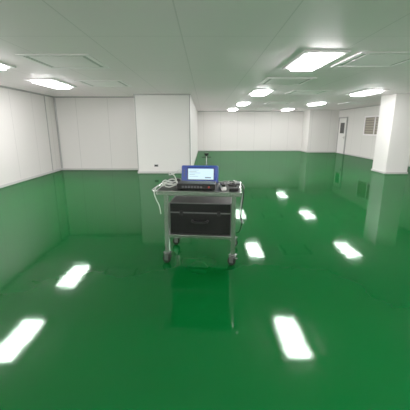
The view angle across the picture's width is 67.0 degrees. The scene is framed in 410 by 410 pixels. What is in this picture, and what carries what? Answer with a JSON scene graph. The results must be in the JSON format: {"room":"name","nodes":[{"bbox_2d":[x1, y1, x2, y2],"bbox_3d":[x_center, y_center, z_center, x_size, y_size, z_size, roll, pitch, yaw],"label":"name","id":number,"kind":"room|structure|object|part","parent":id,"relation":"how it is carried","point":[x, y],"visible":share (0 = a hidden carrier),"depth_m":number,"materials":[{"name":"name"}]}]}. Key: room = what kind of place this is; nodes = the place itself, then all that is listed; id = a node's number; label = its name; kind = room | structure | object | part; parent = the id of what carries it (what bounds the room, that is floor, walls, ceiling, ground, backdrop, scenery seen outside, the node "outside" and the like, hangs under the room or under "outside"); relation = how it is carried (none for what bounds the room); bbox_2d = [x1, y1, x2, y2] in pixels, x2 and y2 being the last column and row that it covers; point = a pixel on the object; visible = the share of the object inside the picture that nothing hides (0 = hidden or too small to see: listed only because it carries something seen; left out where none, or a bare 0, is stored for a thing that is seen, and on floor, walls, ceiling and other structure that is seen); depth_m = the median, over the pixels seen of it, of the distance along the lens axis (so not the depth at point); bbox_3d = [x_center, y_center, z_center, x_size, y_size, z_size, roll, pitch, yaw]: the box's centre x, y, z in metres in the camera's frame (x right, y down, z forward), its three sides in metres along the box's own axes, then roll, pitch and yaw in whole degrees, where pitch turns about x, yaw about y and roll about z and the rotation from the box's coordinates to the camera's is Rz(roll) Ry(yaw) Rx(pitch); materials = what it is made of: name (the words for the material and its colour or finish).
{"room":"clean room","nodes":[
{"label":"clean room","id":0,"kind":"room"},
{"bbox_2d":[0,87,60,184],"bbox_3d":[-5.660,-0.761,4.046,0.120,2.720,16.220,0,14,0],"label":"wall","id":1,"kind":"structure","parent":0,"point":[24,139],"depth_m":9.73,"materials":[{"name":"white paint"}]},
{"bbox_2d":[0,85,53,97],"bbox_3d":[-5.585,-2.042,3.665,0.030,0.050,16.100,0,14,0],"label":"trim","id":2,"kind":"structure","parent":1,"relation":"attached to","point":[0,85],"depth_m":9.57,"materials":[{"name":"silver metal"}]},
{"bbox_2d":[0,168,61,187],"bbox_3d":[-5.588,0.539,4.308,0.025,0.070,16.100,0,14,0],"label":"baseboard","id":3,"kind":"structure","parent":1,"relation":"attached to","point":[46,173],"depth_m":9.79,"materials":[{"name":"grey"}]},
{"bbox_2d":[44,96,52,169],"bbox_3d":[-5.590,-2.527,11.088,0.020,2.600,0.040,0,14,0],"label":"trim","id":4,"kind":"structure","parent":1,"relation":"attached to","point":[44,96],"depth_m":11.05,"materials":[{"name":"silver metal"}]},
{"bbox_2d":[53,98,62,167],"bbox_3d":[-5.570,-2.697,11.767,0.060,2.600,0.060,0,14,0],"label":"trim","id":5,"kind":"structure","parent":1,"relation":"attached to","point":[53,98],"depth_m":11.73,"materials":[{"name":"silver metal"}]},
{"bbox_2d":[55,98,137,167],"bbox_3d":[-3.950,-2.709,11.857,3.300,2.720,0.120,0,14,0],"label":"wall","id":6,"kind":"structure","parent":0,"point":[93,132],"depth_m":11.78,"materials":[{"name":"white paint"}]},
{"bbox_2d":[54,96,133,97],"bbox_3d":[-4.000,-3.986,11.461,3.140,0.050,0.030,0,14,0],"label":"trim","id":7,"kind":"structure","parent":6,"relation":"attached to","point":[54,96],"depth_m":11.45,"materials":[{"name":"silver metal"}]},
{"bbox_2d":[62,168,137,169],"bbox_3d":[-4.000,-1.406,12.107,3.150,0.070,0.025,0,14,0],"label":"baseboard","id":8,"kind":"structure","parent":6,"relation":"attached to","point":[62,168],"depth_m":12.10,"materials":[{"name":"grey"}]},
{"bbox_2d":[191,98,197,164],"bbox_3d":[-0.580,-3.943,16.805,0.120,2.720,10.080,0,14,0],"label":"wall partition","id":9,"kind":"structure","parent":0,"point":[194,121],"depth_m":15.35,"materials":[{"name":"white paint"}]},
{"bbox_2d":[0,151,409,409],"bbox_3d":[1.550,-0.613,9.277,14.540,0.100,26.540,0,14,0],"label":"floor","id":10,"kind":"structure","parent":0,"point":[312,312],"depth_m":3.12,"materials":[{"name":"green paint"}]},
{"bbox_2d":[135,95,191,170],"bbox_3d":[-1.460,-2.594,11.396,1.880,2.720,1.070,0,14,0],"label":"wall pier","id":11,"kind":"object","parent":10,"relation":"on","point":[162,121],"visible":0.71,"depth_m":10.86,"materials":[{"name":"white paint"}]},
{"bbox_2d":[134,95,138,170],"bbox_3d":[-2.397,-2.474,10.872,0.025,2.600,0.025,0,14,0],"label":"trim","id":12,"kind":"structure","parent":11,"relation":"attached to","point":[134,95],"depth_m":10.85,"materials":[{"name":"silver metal"}]},
{"bbox_2d":[133,94,190,94],"bbox_3d":[-1.460,-3.756,10.539,1.940,0.050,0.030,0,14,0],"label":"trim","id":13,"kind":"structure","parent":11,"relation":"attached to","point":[133,94],"depth_m":10.53,"materials":[{"name":"silver metal"}]},
{"bbox_2d":[138,151,197,172],"bbox_3d":[-1.460,-2.525,16.595,1.930,0.070,11.175,0,14,0],"label":"baseboard","id":14,"kind":"object","parent":11,"relation":"attached to","point":[197,151],"visible":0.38,"depth_m":11.17,"materials":[{"name":"grey"}]},
{"bbox_2d":[189,95,190,164],"bbox_3d":[-0.527,-2.474,10.872,0.035,2.600,0.025,0,14,0],"label":"trim","id":15,"kind":"structure","parent":11,"relation":"attached to","point":[189,95],"depth_m":10.83,"materials":[{"name":"silver metal"}]},
{"bbox_2d":[152,181,241,264],"bbox_3d":[-0.084,0.170,3.925,1.056,0.971,0.714,1,14,6],"label":"equipment cart","id":16,"kind":"object","parent":10,"relation":"on","point":[166,192],"depth_m":3.61,"materials":[{"name":"metal"}]},
{"bbox_3d":[-0.451,0.213,3.662,0.050,0.725,0.052,1,14,6],"label":"leg","id":17,"kind":"part","parent":16,"relation":"part of","materials":[{"name":"metal"}]},
{"bbox_2d":[154,169,181,213],"bbox_3d":[-0.401,-0.183,3.803,0.210,0.426,0.714,3,14,13],"label":"coil","id":18,"kind":"object","parent":16,"relation":"on","point":[176,181],"visible":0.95,"depth_m":3.63,"materials":[{"name":"grey plastic"}]},
{"bbox_2d":[177,181,215,189],"bbox_3d":[-0.094,-0.230,3.632,0.440,0.078,0.232,1,14,6],"label":"box","id":19,"kind":"object","parent":16,"relation":"on","point":[187,185],"visible":1,"depth_m":3.54,"materials":[{"name":"black plastic"}]},
{"bbox_3d":[-0.105,-0.206,3.530,0.410,0.052,0.005,1,14,6],"label":"panel","id":20,"kind":"part","parent":19,"relation":"part of","materials":[{"name":"grey plastic"}]},
{"bbox_3d":[-0.030,-0.182,3.830,0.808,0.024,0.624,1,14,6],"label":"cross rail","id":21,"kind":"part","parent":16,"relation":"part of","materials":[{"name":"grey metal"}]},
{"bbox_3d":[-0.030,0.300,3.950,0.820,0.037,0.636,1,14,6],"label":"shelf rail","id":22,"kind":"part","parent":16,"relation":"part of","materials":[{"name":"metal"}]},
{"bbox_2d":[169,196,231,234],"bbox_3d":[-0.035,0.109,3.850,0.730,0.380,0.553,1,14,6],"label":"equipment case","id":23,"kind":"object","parent":16,"relation":"on","point":[187,214],"visible":0.81,"depth_m":3.64,"materials":[{"name":"black plastic"}]},
{"bbox_3d":[-0.061,0.196,3.618,0.204,0.039,0.057,1,14,6],"label":"carry handle","id":24,"kind":"part","parent":23,"relation":"part of","materials":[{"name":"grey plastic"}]},
{"bbox_3d":[-0.033,-0.023,3.844,0.720,0.110,0.490,1,14,6],"label":"case lid","id":25,"kind":"part","parent":23,"relation":"part of","materials":[{"name":"black plastic"}]},
{"bbox_2d":[182,165,218,182],"bbox_3d":[-0.061,-0.385,3.917,0.456,0.240,0.200,1,14,6],"label":"display unit","id":26,"kind":"object","parent":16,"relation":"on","point":[189,172],"visible":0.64,"depth_m":3.84,"materials":[{"name":"blue plastic"}]},
{"bbox_2d":[170,233,230,235],"bbox_3d":[-0.030,0.291,3.948,0.746,0.015,0.562,1,14,6],"label":"shelf","id":27,"kind":"object","parent":16,"relation":"attached to","point":[170,233],"depth_m":3.67,"materials":[{"name":"metal"}]},
{"bbox_2d":[202,153,210,165],"bbox_3d":[0.020,-0.487,4.044,0.097,0.378,0.090,12,19,41],"label":"probe","id":28,"kind":"object","parent":16,"relation":"on","point":[205,154],"visible":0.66,"depth_m":4.01,"materials":[{"name":"grey plastic"}]},
{"bbox_3d":[0.208,-0.225,3.638,0.056,0.065,0.240,-1,14,-4],"label":"power strip","id":29,"kind":"part","parent":16,"relation":"part of","materials":[{"name":"white plastic"}]},
{"bbox_3d":[0.328,0.233,3.583,0.050,0.725,0.052,1,14,6],"label":"leg","id":30,"kind":"part","parent":16,"relation":"part of","materials":[{"name":"metal"}]},
{"bbox_2d":[229,187,239,190],"bbox_3d":[0.336,-0.183,3.533,0.123,0.035,0.103,0,14,0],"label":"power adapter","id":31,"kind":"object","parent":16,"relation":"on","point":[230,188],"visible":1,"depth_m":3.48,"materials":[{"name":"black plastic"}]},
{"bbox_2d":[228,181,243,232],"bbox_3d":[0.373,0.053,3.774,0.204,0.673,0.235,1,14,6],"label":"cable bundle","id":32,"kind":"object","parent":16,"relation":"on","point":[234,183],"visible":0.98,"depth_m":3.73,"materials":[{"name":"plastic"}]},
{"bbox_2d":[301,110,339,150],"bbox_3d":[7.750,-4.993,21.017,1.900,2.720,1.400,0,14,0],"label":"pier","id":33,"kind":"object","parent":10,"relation":"on","point":[320,127],"visible":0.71,"depth_m":20.37,"materials":[{"name":"white paint"}]},
{"bbox_2d":[0,0,409,110],"bbox_3d":[1.550,-3.349,8.595,14.540,0.100,26.540,0,14,0],"label":"ceiling","id":34,"kind":"structure","parent":0,"point":[216,52],"depth_m":4.30,"materials":[{"name":"white paint"}]},
{"bbox_2d":[0,62,15,69],"bbox_3d":[-3.900,-2.403,5.172,0.680,0.080,1.400,0,14,0],"label":"ceiling light","id":35,"kind":"object","parent":34,"relation":"attached to","point":[3,66],"visible":1,"depth_m":5.65,"materials":[{"name":"white paint"}]},
{"bbox_2d":[24,78,76,88],"bbox_3d":[-3.900,-3.092,7.938,0.680,0.080,1.400,0,14,0],"label":"ceiling light","id":36,"kind":"object","parent":34,"relation":"attached to","point":[50,82],"visible":1,"depth_m":7.55,"materials":[{"name":"white paint"}]},
{"bbox_2d":[14,54,109,68],"bbox_3d":[-2.400,-2.493,5.407,1.160,0.018,1.160,0,14,0],"label":"ceiling vent","id":37,"kind":"object","parent":34,"relation":"in","point":[52,61],"visible":1,"depth_m":5.32,"materials":[{"name":"white metal"}]},
{"bbox_3d":[-2.400,-2.492,5.408,0.860,0.008,0.860,0,14,0],"label":"plate","id":38,"kind":"part","parent":37,"relation":"part of","materials":[{"name":"white paint"}]},
{"bbox_2d":[74,80,131,86],"bbox_3d":[-2.600,-3.159,8.076,1.160,0.018,1.160,0,14,0],"label":"ceiling vent","id":39,"kind":"object","parent":34,"relation":"in","point":[92,83],"visible":1,"depth_m":7.99,"materials":[{"name":"white metal"}]},
{"bbox_3d":[-2.600,-3.158,8.076,0.860,0.008,0.860,0,14,0],"label":"plate","id":40,"kind":"part","parent":39,"relation":"part of","materials":[{"name":"white paint"}]},
{"bbox_2d":[234,102,252,105],"bbox_3d":[1.780,-4.725,14.487,0.680,0.080,1.400,0,14,0],"label":"ceiling light","id":41,"kind":"object","parent":34,"relation":"attached to","point":[237,103],"visible":0.88,"depth_m":14.31,"materials":[{"name":"white paint"}]},
{"bbox_2d":[247,89,275,95],"bbox_3d":[1.780,-3.588,9.927,0.680,0.080,1.400,0,14,0],"label":"ceiling light","id":42,"kind":"object","parent":34,"relation":"attached to","point":[259,92],"visible":0.99,"depth_m":9.49,"materials":[{"name":"white paint"}]},
{"bbox_2d":[264,102,292,103],"bbox_3d":[3.400,-4.731,14.383,1.160,0.018,1.160,0,14,0],"label":"ceiling vent","id":43,"kind":"object","parent":34,"relation":"in","point":[267,102],"visible":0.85,"depth_m":14.33,"materials":[{"name":"white metal"}]},
{"bbox_2d":[258,77,316,84],"bbox_3d":[2.000,-3.062,7.688,1.160,0.018,1.160,0,14,0],"label":"ceiling vent","id":44,"kind":"object","parent":34,"relation":"in","point":[269,80],"visible":1,"depth_m":7.49,"materials":[{"name":"white metal"}]},
{"bbox_3d":[2.000,-3.061,7.688,0.860,0.008,0.860,0,14,0],"label":"plate","id":45,"kind":"part","parent":44,"relation":"part of","materials":[{"name":"white paint"}]},
{"bbox_2d":[279,108,295,110],"bbox_3d":[5.050,-5.862,19.048,0.680,0.080,1.400,0,14,0],"label":"ceiling light","id":46,"kind":"object","parent":34,"relation":"attached to","point":[283,109],"visible":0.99,"depth_m":18.46,"materials":[{"name":"white paint"}]},
{"bbox_2d":[286,90,331,93],"bbox_3d":[3.300,-3.642,10.016,1.160,0.018,1.160,0,14,0],"label":"ceiling vent","id":47,"kind":"object","parent":34,"relation":"in","point":[293,91],"visible":0.98,"depth_m":9.83,"materials":[{"name":"white metal"}]},
{"bbox_3d":[3.300,-3.641,10.017,0.860,0.008,0.860,0,14,0],"label":"plate","id":48,"kind":"part","parent":47,"relation":"part of","materials":[{"name":"white paint"}]},
{"bbox_2d":[282,50,350,70],"bbox_3d":[1.820,-2.427,5.269,0.680,0.080,1.400,0,14,0],"label":"ceiling light","id":49,"kind":"object","parent":34,"relation":"attached to","point":[316,59],"visible":1,"depth_m":4.94,"materials":[{"name":"white paint"}]},
{"bbox_2d":[304,102,328,105],"bbox_3d":[5.200,-4.725,14.487,0.680,0.080,1.400,0,14,0],"label":"ceiling light","id":50,"kind":"object","parent":34,"relation":"attached to","point":[311,103],"visible":0.86,"depth_m":14.31,"materials":[{"name":"white paint"}]},
{"bbox_2d":[340,102,372,103],"bbox_3d":[7.000,-4.731,14.383,1.160,0.018,1.160,0,14,0],"label":"ceiling vent","id":51,"kind":"object","parent":34,"relation":"in","point":[345,102],"visible":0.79,"depth_m":14.14,"materials":[{"name":"white metal"}]},
{"bbox_2d":[346,89,388,95],"bbox_3d":[5.150,-3.588,9.927,0.680,0.080,1.400,0,14,0],"label":"ceiling light","id":52,"kind":"object","parent":34,"relation":"attached to","point":[364,92],"visible":0.99,"depth_m":9.58,"materials":[{"name":"white paint"}]},
{"bbox_2d":[331,52,409,66],"bbox_3d":[2.950,-2.457,5.262,1.160,0.018,1.160,0,14,0],"label":"ceiling vent","id":53,"kind":"object","parent":34,"relation":"in","point":[362,59],"visible":1,"depth_m":5.24,"materials":[{"name":"white metal"}]},
{"bbox_3d":[2.950,-2.456,5.262,0.860,0.008,0.860,0,14,0],"label":"plate","id":54,"kind":"part","parent":53,"relation":"part of","materials":[{"name":"white paint"}]},
{"bbox_2d":[197,111,303,150],"bbox_3d":[4.030,-5.176,21.754,9.340,2.720,0.120,0,14,0],"label":"wall","id":55,"kind":"structure","parent":0,"point":[216,130],"depth_m":21.68,"materials":[{"name":"white paint"}]},
{"bbox_2d":[198,111,302,111],"bbox_3d":[3.140,-6.454,21.358,7.260,0.050,0.030,0,14,0],"label":"trim","id":56,"kind":"structure","parent":55,"relation":"attached to","point":[198,111],"depth_m":21.35,"materials":[{"name":"silver metal"}]},
{"bbox_2d":[198,150,334,151],"bbox_3d":[4.090,-3.704,21.325,9.170,0.070,1.425,0,14,0],"label":"baseboard","id":57,"kind":"structure","parent":55,"relation":"attached to","point":[198,150],"depth_m":21.99,"materials":[{"name":"grey"}]},
{"bbox_2d":[339,106,409,164],"bbox_3d":[8.760,-1.995,8.995,0.120,2.720,26.420,0,14,0],"label":"wall","id":58,"kind":"structure","parent":0,"point":[359,144],"depth_m":17.45,"materials":[{"name":"white paint"}]},
{"bbox_2d":[335,117,347,153],"bbox_3d":[8.649,-4.414,19.666,0.102,2.250,1.240,0,14,0],"label":"door","id":59,"kind":"structure","parent":58,"relation":"in","point":[343,121],"depth_m":19.66,"materials":[{"name":"grey paint"}]},
{"bbox_3d":[8.661,-4.851,19.558,0.011,0.650,0.600,0,14,0],"label":"vision panel","id":60,"kind":"part","parent":59,"relation":"part of","materials":[{"name":"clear glass"}]},
{"bbox_2d":[340,104,380,110],"bbox_3d":[8.685,-3.103,7.920,0.030,0.050,24.870,0,14,0],"label":"trim","id":61,"kind":"structure","parent":58,"relation":"attached to","point":[379,104],"depth_m":17.12,"materials":[{"name":"silver metal"}]},
{"bbox_2d":[363,115,378,135],"bbox_3d":[8.675,-4.053,15.840,0.050,1.000,2.200,0,14,0],"label":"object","id":62,"kind":"structure","parent":58,"relation":"in","point":[370,127],"depth_m":16.20,"materials":[{"name":"white paint"}]},
{"bbox_2d":[335,151,409,166],"bbox_3d":[8.688,-0.523,8.566,0.025,0.070,24.875,0,14,0],"label":"baseboard","id":63,"kind":"structure","parent":58,"relation":"attached to","point":[335,151],"depth_m":17.29,"materials":[{"name":"grey"}]},
{"bbox_2d":[372,93,409,171],"bbox_3d":[6.810,-2.537,11.168,0.780,2.720,0.900,0,14,0],"label":"wall column","id":64,"kind":"structure","parent":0,"point":[392,145],"depth_m":10.87,"materials":[{"name":"white paint"}]},
{"bbox_2d":[371,169,407,173],"bbox_3d":[6.810,-1.252,11.489,0.830,0.070,0.950,0,14,0],"label":"baseboard","id":65,"kind":"structure","parent":64,"relation":"attached to","point":[371,169],"depth_m":11.03,"materials":[{"name":"grey"}]}
]}

